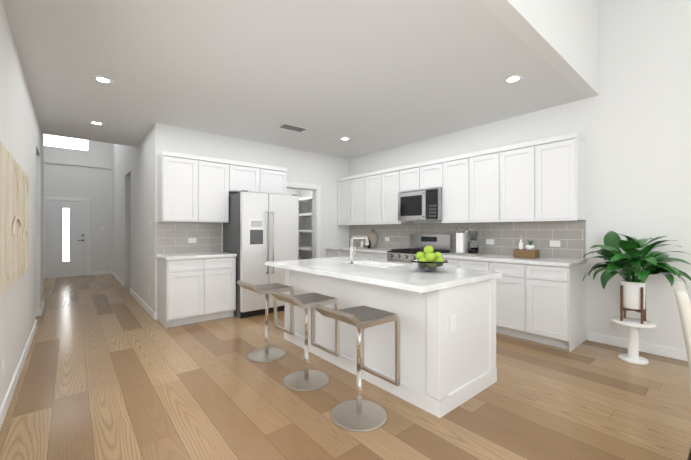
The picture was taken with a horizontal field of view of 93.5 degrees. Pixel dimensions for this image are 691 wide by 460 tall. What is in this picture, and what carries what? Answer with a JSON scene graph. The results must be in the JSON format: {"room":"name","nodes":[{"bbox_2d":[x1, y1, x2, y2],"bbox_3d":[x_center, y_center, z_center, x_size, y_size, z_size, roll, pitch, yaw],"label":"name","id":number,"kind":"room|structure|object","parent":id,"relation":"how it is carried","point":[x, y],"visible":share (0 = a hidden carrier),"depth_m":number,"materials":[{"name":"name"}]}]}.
{"room":"kitchen","nodes":[
{"label":"kitchen","id":0,"kind":"room"},
{"bbox_2d":[0,0,43,407],"bbox_3d":[-1.364,-0.902,0.983,0.120,4.300,11.250,0,0,-40],"label":"wall","id":1,"kind":"structure","parent":0,"point":[22,141],"depth_m":2.90,"materials":[{"name":"white paint"}]},
{"bbox_2d":[2,357,4,376],"bbox_3d":[-2.298,0.921,2.186,0.008,0.115,0.075,0,0,-40],"label":"outlet","id":2,"kind":"object","parent":1,"relation":"attached to","point":[3,367],"visible":1,"depth_m":2.16,"materials":[{"name":"white plastic"}]},
{"bbox_2d":[0,141,28,295],"bbox_3d":[-2.342,-0.064,2.276,0.051,0.910,2.182,0,0,-40],"label":"artwork","id":3,"kind":"object","parent":1,"relation":"attached to","point":[14,222],"visible":1,"depth_m":2.25,"materials":[{"name":"wood"}]},
{"bbox_2d":[44,141,111,278],"bbox_3d":[-7.744,-0.885,8.576,2.820,4.300,0.155,0,0,-40],"label":"wall","id":4,"kind":"structure","parent":0,"point":[75,174],"depth_m":9.08,"materials":[{"name":"white paint"}]},
{"bbox_2d":[43,196,89,278],"bbox_3d":[-7.475,0.198,8.706,0.990,2.135,0.055,0,0,-40],"label":"front door","id":5,"kind":"structure","parent":4,"relation":"in","point":[66,237],"depth_m":8.72,"materials":[{"name":"white wood"}]},
{"bbox_2d":[44,134,89,151],"bbox_3d":[-7.489,-2.365,8.720,0.970,0.400,0.017,0,0,-40],"label":"window","id":6,"kind":"structure","parent":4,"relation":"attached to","point":[60,142],"depth_m":8.72,"materials":[{"name":"white glass"}]},
{"bbox_2d":[42,132,136,146],"bbox_3d":[-4.216,-2.272,5.429,1.250,1.540,0.120,0,0,-40],"label":"wall","id":7,"kind":"structure","parent":0,"point":[42,132],"depth_m":5.39,"materials":[{"name":"white paint"}]},
{"bbox_2d":[112,123,164,311],"bbox_3d":[-4.156,-0.887,7.426,1.420,4.300,6.300,0,0,-40],"label":"wall","id":8,"kind":"structure","parent":0,"point":[134,207],"depth_m":5.79,"materials":[{"name":"white paint"}]},
{"bbox_2d":[165,125,348,257],"bbox_3d":[-1.285,-0.221,5.804,3.480,2.960,0.120,0,0,-40],"label":"wall","id":9,"kind":"structure","parent":0,"point":[325,172],"depth_m":5.97,"materials":[{"name":"white paint"}]},
{"bbox_2d":[157,150,204,221],"bbox_3d":[-2.344,-0.579,4.612,0.513,0.930,0.334,0,0,-40],"label":"upper cabinet","id":10,"kind":"object","parent":9,"relation":"attached to","point":[195,188],"depth_m":4.49,"materials":[{"name":"white wood"}]},
{"bbox_2d":[205,158,228,221],"bbox_3d":[-2.056,-0.578,4.855,0.513,0.930,0.334,0,0,-40],"label":"upper cabinet","id":11,"kind":"object","parent":9,"relation":"attached to","point":[216,169],"depth_m":4.78,"materials":[{"name":"white wood"}]},
{"bbox_2d":[229,160,264,193],"bbox_3d":[-1.645,-0.815,5.202,0.562,0.455,0.334,0,0,-40],"label":"upper cabinet","id":12,"kind":"object","parent":9,"relation":"attached to","point":[250,177],"depth_m":5.08,"materials":[{"name":"white wood"}]},
{"bbox_2d":[265,166,286,194],"bbox_3d":[-1.320,-0.814,5.476,0.562,0.455,0.334,0,0,-40],"label":"upper cabinet","id":13,"kind":"object","parent":9,"relation":"attached to","point":[275,177],"depth_m":5.40,"materials":[{"name":"white wood"}]},
{"bbox_2d":[286,182,319,258],"bbox_3d":[-0.873,0.192,6.145,0.880,2.135,0.148,0,0,-40],"label":"door frame","id":14,"kind":"structure","parent":9,"relation":"attached to","point":[315,189],"depth_m":6.34,"materials":[{"name":"white wood"}]},
{"bbox_2d":[2,0,585,158],"bbox_3d":[-0.951,-1.579,4.348,4.850,0.150,5.740,0,0,-40],"label":"ceiling","id":15,"kind":"structure","parent":0,"point":[367,77],"depth_m":3.05,"materials":[{"name":"white paint"}]},
{"bbox_2d":[89,121,104,124],"bbox_3d":[-3.485,-1.497,4.553,0.180,0.008,0.180,0,0,-40],"label":"recessed light","id":16,"kind":"object","parent":15,"relation":"in","point":[96,123],"visible":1,"depth_m":4.55,"materials":[{"name":"white"}]},
{"bbox_2d":[92,75,113,83],"bbox_3d":[-2.424,-1.500,3.249,0.180,0.008,0.180,0,0,-40],"label":"recessed light","id":17,"kind":"object","parent":15,"relation":"in","point":[102,79],"visible":1,"depth_m":3.24,"materials":[{"name":"white"}]},
{"bbox_2d":[278,123,307,131],"bbox_3d":[-0.770,-1.496,4.762,0.400,0.011,0.220,0,0,-40],"label":"ceiling vent","id":18,"kind":"object","parent":15,"relation":"in","point":[292,127],"visible":0.98,"depth_m":4.73,"materials":[{"name":"white metal"}]},
{"bbox_2d":[503,75,522,83],"bbox_3d":[1.669,-1.500,3.236,0.180,0.008,0.180,0,0,-40],"label":"recessed light","id":19,"kind":"object","parent":15,"relation":"in","point":[512,79],"visible":0.96,"depth_m":3.23,"materials":[{"name":"white"}]},
{"bbox_2d":[286,188,311,259],"bbox_3d":[-1.290,-0.118,6.996,1.950,2.760,1.710,0,0,-40],"label":"wall","id":20,"kind":"structure","parent":0,"point":[305,238],"depth_m":7.99,"materials":[{"name":"white paint"}]},
{"bbox_2d":[299,196,311,250],"bbox_3d":[-0.637,0.057,7.260,0.400,1.590,1.170,0,0,-40],"label":"shelf","id":21,"kind":"object","parent":20,"relation":"attached to","point":[306,199],"visible":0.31,"depth_m":7.24,"materials":[{"name":"white wood"}]},
{"bbox_2d":[0,274,690,459],"bbox_3d":[-1.343,1.284,3.776,6.420,0.060,15.740,0,0,-40],"label":"floor","id":22,"kind":"structure","parent":0,"point":[112,369],"depth_m":2.37,"materials":[{"name":"brown wood"}]},
{"bbox_2d":[156,222,236,328],"bbox_3d":[-2.111,0.572,4.610,0.910,1.368,0.633,0,0,-40],"label":"base cabinet","id":23,"kind":"object","parent":22,"relation":"on","point":[196,281],"visible":1,"depth_m":4.48,"materials":[{"name":"white wood"}]},
{"bbox_2d":[188,238,195,242],"bbox_3d":[-2.291,0.157,4.855,0.115,0.075,0.008,0,0,-40],"label":"outlet","id":24,"kind":"object","parent":23,"relation":"attached to","point":[191,240],"visible":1,"depth_m":4.85,"materials":[{"name":"white plastic"}]},
{"bbox_2d":[223,190,298,317],"bbox_3d":[-1.318,0.348,5.123,0.930,1.818,0.815,0,0,-40],"label":"refrigerator","id":25,"kind":"object","parent":22,"relation":"on","point":[260,230],"visible":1,"depth_m":4.77,"materials":[{"name":"grey metal"}]},
{"bbox_2d":[237,280,293,362],"bbox_3d":[-0.804,0.877,3.250,0.447,0.752,0.380,0,0,-40],"label":"bar stool","id":26,"kind":"object","parent":22,"relation":"on","point":[267,353],"visible":1,"depth_m":3.24,"materials":[{"name":"silver fabric"}]},
{"bbox_2d":[270,290,339,390],"bbox_3d":[-0.340,0.876,2.700,0.447,0.752,0.380,0,0,-40],"label":"bar stool","id":27,"kind":"object","parent":22,"relation":"on","point":[306,379],"visible":1,"depth_m":2.69,"materials":[{"name":"silver fabric"}]},
{"bbox_2d":[325,248,336,257],"bbox_3d":[0.004,0.823,6.494,0.612,0.875,0.480,0,0,-40],"label":"base cabinet","id":28,"kind":"object","parent":22,"relation":"on","point":[330,253],"depth_m":6.37,"materials":[{"name":"white wood"}]},
{"bbox_2d":[337,252,348,257],"bbox_3d":[0.248,0.822,6.205,0.612,0.875,0.549,0,0,-40],"label":"base cabinet","id":29,"kind":"object","parent":22,"relation":"on","point":[339,254],"depth_m":6.09,"materials":[{"name":"white wood"}]},
{"bbox_2d":[349,252,364,258],"bbox_3d":[0.514,0.822,5.889,0.612,0.875,0.550,0,0,-40],"label":"base cabinet","id":30,"kind":"object","parent":22,"relation":"on","point":[360,255],"depth_m":5.74,"materials":[{"name":"white wood"}]},
{"bbox_2d":[315,304,399,431],"bbox_3d":[0.078,0.875,2.189,0.447,0.752,0.380,0,0,-40],"label":"bar stool","id":31,"kind":"object","parent":22,"relation":"on","point":[358,414],"visible":1,"depth_m":2.18,"materials":[{"name":"silver fabric"}]},
{"bbox_2d":[365,252,387,260],"bbox_3d":[0.768,0.821,5.587,0.612,0.875,0.510,0,0,-40],"label":"base cabinet","id":32,"kind":"object","parent":22,"relation":"on","point":[380,256],"depth_m":5.42,"materials":[{"name":"white wood"}]},
{"bbox_2d":[333,248,403,255],"bbox_3d":[0.383,0.364,6.030,0.632,0.040,1.681,0,0,-40],"label":"countertop","id":33,"kind":"structure","parent":32,"relation":"on","point":[385,250],"depth_m":5.82,"materials":[{"name":"white stone"}]},
{"bbox_2d":[365,229,376,246],"bbox_3d":[0.494,0.159,6.283,0.104,0.364,0.320,0,0,-40],"label":"cutting board","id":34,"kind":"object","parent":33,"relation":"on","point":[372,235],"visible":0.79,"depth_m":6.24,"materials":[{"name":"brown wood"}]},
{"bbox_2d":[283,268,496,417],"bbox_3d":[0.279,0.823,3.222,0.836,0.860,2.072,0,0,-40],"label":"kitchen island","id":35,"kind":"object","parent":22,"relation":"on","point":[444,370],"depth_m":2.48,"materials":[{"name":"white wood"}]},
{"bbox_2d":[265,260,472,291],"bbox_3d":[0.014,0.373,2.999,0.590,0.040,2.120,0,0,-40],"label":"island countertop","id":36,"kind":"structure","parent":35,"relation":"on","point":[401,278],"depth_m":2.57,"materials":[{"name":"white stone"}]},
{"bbox_2d":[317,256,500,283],"bbox_3d":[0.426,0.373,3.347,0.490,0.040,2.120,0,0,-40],"label":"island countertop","id":37,"kind":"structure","parent":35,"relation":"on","point":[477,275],"depth_m":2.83,"materials":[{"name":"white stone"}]},
{"bbox_2d":[373,264,392,267],"bbox_3d":[0.283,0.488,3.416,0.384,0.214,0.674,0,0,-40],"label":"sink","id":38,"kind":"object","parent":37,"relation":"in","point":[374,265],"depth_m":3.50,"materials":[{"name":"white ceramic"}]},
{"bbox_2d":[411,245,447,271],"bbox_3d":[0.715,0.240,2.780,0.310,0.223,0.310,0,0,-40],"label":"fruit bowl","id":39,"kind":"object","parent":37,"relation":"on","point":[429,260],"visible":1,"depth_m":2.69,"materials":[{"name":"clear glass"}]},
{"bbox_2d":[450,314,455,331],"bbox_3d":[0.755,0.651,2.282,0.075,0.115,0.008,0,0,-40],"label":"outlet","id":40,"kind":"object","parent":35,"relation":"attached to","point":[452,322],"visible":1,"depth_m":2.28,"materials":[{"name":"white plastic"}]},
{"bbox_2d":[387,234,452,263],"bbox_3d":[1.138,0.662,5.062,0.705,1.190,0.762,0,0,-40],"label":"range","id":41,"kind":"object","parent":22,"relation":"on","point":[441,243],"visible":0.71,"depth_m":5.07,"materials":[{"name":"silver metal"}]},
{"bbox_2d":[445,260,452,267],"bbox_3d":[1.594,0.819,4.609,0.612,0.875,0.510,0,0,-40],"label":"base cabinet","id":42,"kind":"object","parent":22,"relation":"on","point":[450,262],"depth_m":4.37,"materials":[{"name":"white wood"}]},
{"bbox_2d":[453,260,480,269],"bbox_3d":[1.848,0.818,4.308,0.612,0.875,0.549,0,0,-40],"label":"base cabinet","id":43,"kind":"object","parent":22,"relation":"on","point":[463,264],"depth_m":4.17,"materials":[{"name":"white wood"}]},
{"bbox_2d":[481,260,516,336],"bbox_3d":[2.114,0.817,3.992,0.612,0.875,0.549,0,0,-40],"label":"base cabinet","id":44,"kind":"object","parent":22,"relation":"on","point":[506,285],"depth_m":3.81,"materials":[{"name":"white wood"}]},
{"bbox_2d":[517,264,585,351],"bbox_3d":[2.360,0.817,3.701,0.612,0.875,0.485,0,0,-40],"label":"base cabinet","id":45,"kind":"object","parent":22,"relation":"on","point":[541,298],"depth_m":3.50,"materials":[{"name":"white wood"}]},
{"bbox_2d":[441,252,586,267],"bbox_3d":[1.968,0.360,4.151,0.632,0.040,1.695,0,0,-40],"label":"countertop","id":46,"kind":"structure","parent":45,"relation":"on","point":[553,261],"depth_m":3.85,"materials":[{"name":"white stone"}]},
{"bbox_2d":[455,227,482,255],"bbox_3d":[1.693,0.152,4.482,0.201,0.375,0.320,0,0,-40],"label":"coffee maker","id":47,"kind":"object","parent":46,"relation":"on","point":[464,246],"visible":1,"depth_m":4.49,"materials":[{"name":"plastic"}]},
{"bbox_2d":[513,235,539,258],"bbox_3d":[2.199,0.201,3.953,0.150,0.276,0.250,0,0,-40],"label":"decorative basket","id":48,"kind":"object","parent":46,"relation":"on","point":[529,251],"visible":1,"depth_m":3.90,"materials":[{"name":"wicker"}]},
{"bbox_2d":[612,317,655,364],"bbox_3d":[2.760,1.063,3.116,0.320,0.380,0.320,0,0,-40],"label":"pedestal","id":49,"kind":"object","parent":22,"relation":"on","point":[633,325],"visible":0.98,"depth_m":3.08,"materials":[{"name":"white ceramic"}]},
{"bbox_2d":[581,231,690,323],"bbox_3d":[2.743,0.440,3.095,0.754,0.863,0.820,0,0,-40],"label":"potted plant","id":50,"kind":"object","parent":49,"relation":"on","point":[638,254],"visible":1,"depth_m":3.04,"materials":[{"name":"green plant"}]},
{"bbox_2d":[673,281,690,459],"bbox_3d":[1.806,0.759,1.384,0.576,0.980,0.470,0,0,45],"label":"dining chair","id":51,"kind":"object","parent":22,"relation":"on","point":[682,300],"visible":1,"depth_m":1.41,"materials":[{"name":"fabric"}]},
{"bbox_2d":[349,0,690,349],"bbox_3d":[3.096,-0.872,3.404,0.120,4.250,9.440,0,0,-40],"label":"wall","id":52,"kind":"structure","parent":0,"point":[631,122],"depth_m":3.42,"materials":[{"name":"white paint"}]},
{"bbox_2d":[337,177,344,223],"bbox_3d":[0.111,-0.574,6.587,0.334,0.930,0.480,0,0,-40],"label":"upper cabinet","id":53,"kind":"object","parent":52,"relation":"attached to","point":[340,183],"depth_m":6.57,"materials":[{"name":"white wood"}]},
{"bbox_2d":[0,271,687,429],"bbox_3d":[-1.191,1.205,3.928,15.971,0.100,5.263,0,0,45],"label":"baseboard","id":54,"kind":"structure","parent":52,"relation":"attached to","point":[670,352],"depth_m":3.32,"materials":[{"name":"white wood"}]},
{"bbox_2d":[345,176,360,223],"bbox_3d":[0.355,-0.575,6.298,0.334,0.930,0.550,0,0,-40],"label":"upper cabinet","id":55,"kind":"object","parent":52,"relation":"attached to","point":[352,183],"depth_m":6.29,"materials":[{"name":"white wood"}]},
{"bbox_2d":[361,172,376,223],"bbox_3d":[0.622,-0.576,5.982,0.334,0.930,0.549,0,0,-40],"label":"upper cabinet","id":56,"kind":"object","parent":52,"relation":"attached to","point":[368,180],"depth_m":5.96,"materials":[{"name":"white wood"}]},
{"bbox_2d":[377,168,412,223],"bbox_3d":[0.875,-0.576,5.681,0.334,0.930,0.510,0,0,-40],"label":"upper cabinet","id":57,"kind":"object","parent":52,"relation":"attached to","point":[388,180],"depth_m":5.59,"materials":[{"name":"white wood"}]},
{"bbox_2d":[401,164,412,191],"bbox_3d":[1.180,-0.830,5.320,0.334,0.425,0.470,0,0,-40],"label":"upper cabinet","id":58,"kind":"object","parent":52,"relation":"attached to","point":[406,170],"depth_m":5.28,"materials":[{"name":"white wood"}]},
{"bbox_2d":[413,160,440,190],"bbox_3d":[1.396,-0.830,5.064,0.334,0.425,0.471,0,0,-40],"label":"upper cabinet","id":59,"kind":"object","parent":52,"relation":"attached to","point":[427,174],"depth_m":4.99,"materials":[{"name":"white wood"}]},
{"bbox_2d":[398,188,441,220],"bbox_3d":[1.235,-0.379,5.147,0.452,0.463,0.762,0,0,-40],"label":"microwave","id":60,"kind":"object","parent":59,"relation":"attached to","point":[422,205],"visible":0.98,"depth_m":4.97,"materials":[{"name":"silver metal"}]},
{"bbox_2d":[441,156,460,222],"bbox_3d":[1.701,-0.579,4.702,0.334,0.930,0.510,0,0,-40],"label":"upper cabinet","id":61,"kind":"object","parent":52,"relation":"attached to","point":[450,166],"depth_m":4.67,"materials":[{"name":"white wood"}]},
{"bbox_2d":[461,148,492,222],"bbox_3d":[1.955,-0.579,4.402,0.334,0.930,0.549,0,0,-40],"label":"upper cabinet","id":62,"kind":"object","parent":52,"relation":"attached to","point":[476,167],"depth_m":4.37,"materials":[{"name":"white wood"}]},
{"bbox_2d":[486,239,493,244],"bbox_3d":[2.026,0.166,4.553,0.008,0.075,0.115,0,0,-40],"label":"outlet","id":63,"kind":"object","parent":52,"relation":"attached to","point":[490,241],"visible":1,"depth_m":4.55,"materials":[{"name":"white plastic"}]},
{"bbox_2d":[493,142,536,221],"bbox_3d":[2.221,-0.580,4.085,0.334,0.930,0.549,0,0,-40],"label":"upper cabinet","id":64,"kind":"object","parent":52,"relation":"attached to","point":[509,160],"depth_m":4.05,"materials":[{"name":"white wood"}]},
{"bbox_2d":[550,240,559,246],"bbox_3d":[2.542,0.165,3.942,0.008,0.075,0.115,0,0,-40],"label":"outlet","id":65,"kind":"object","parent":52,"relation":"attached to","point":[554,243],"visible":1,"depth_m":3.94,"materials":[{"name":"white plastic"}]},
{"bbox_2d":[525,132,585,220],"bbox_3d":[2.466,-0.581,3.795,0.334,0.930,0.482,0,0,-40],"label":"upper cabinet","id":66,"kind":"object","parent":52,"relation":"attached to","point":[543,179],"depth_m":3.67,"materials":[{"name":"white wood"}]},
{"bbox_2d":[479,0,598,97],"bbox_3d":[0.938,-2.254,2.110,4.850,1.490,0.120,0,0,-40],"label":"wall","id":67,"kind":"structure","parent":0,"point":[561,37],"depth_m":2.89,"materials":[{"name":"white paint"}]}
]}

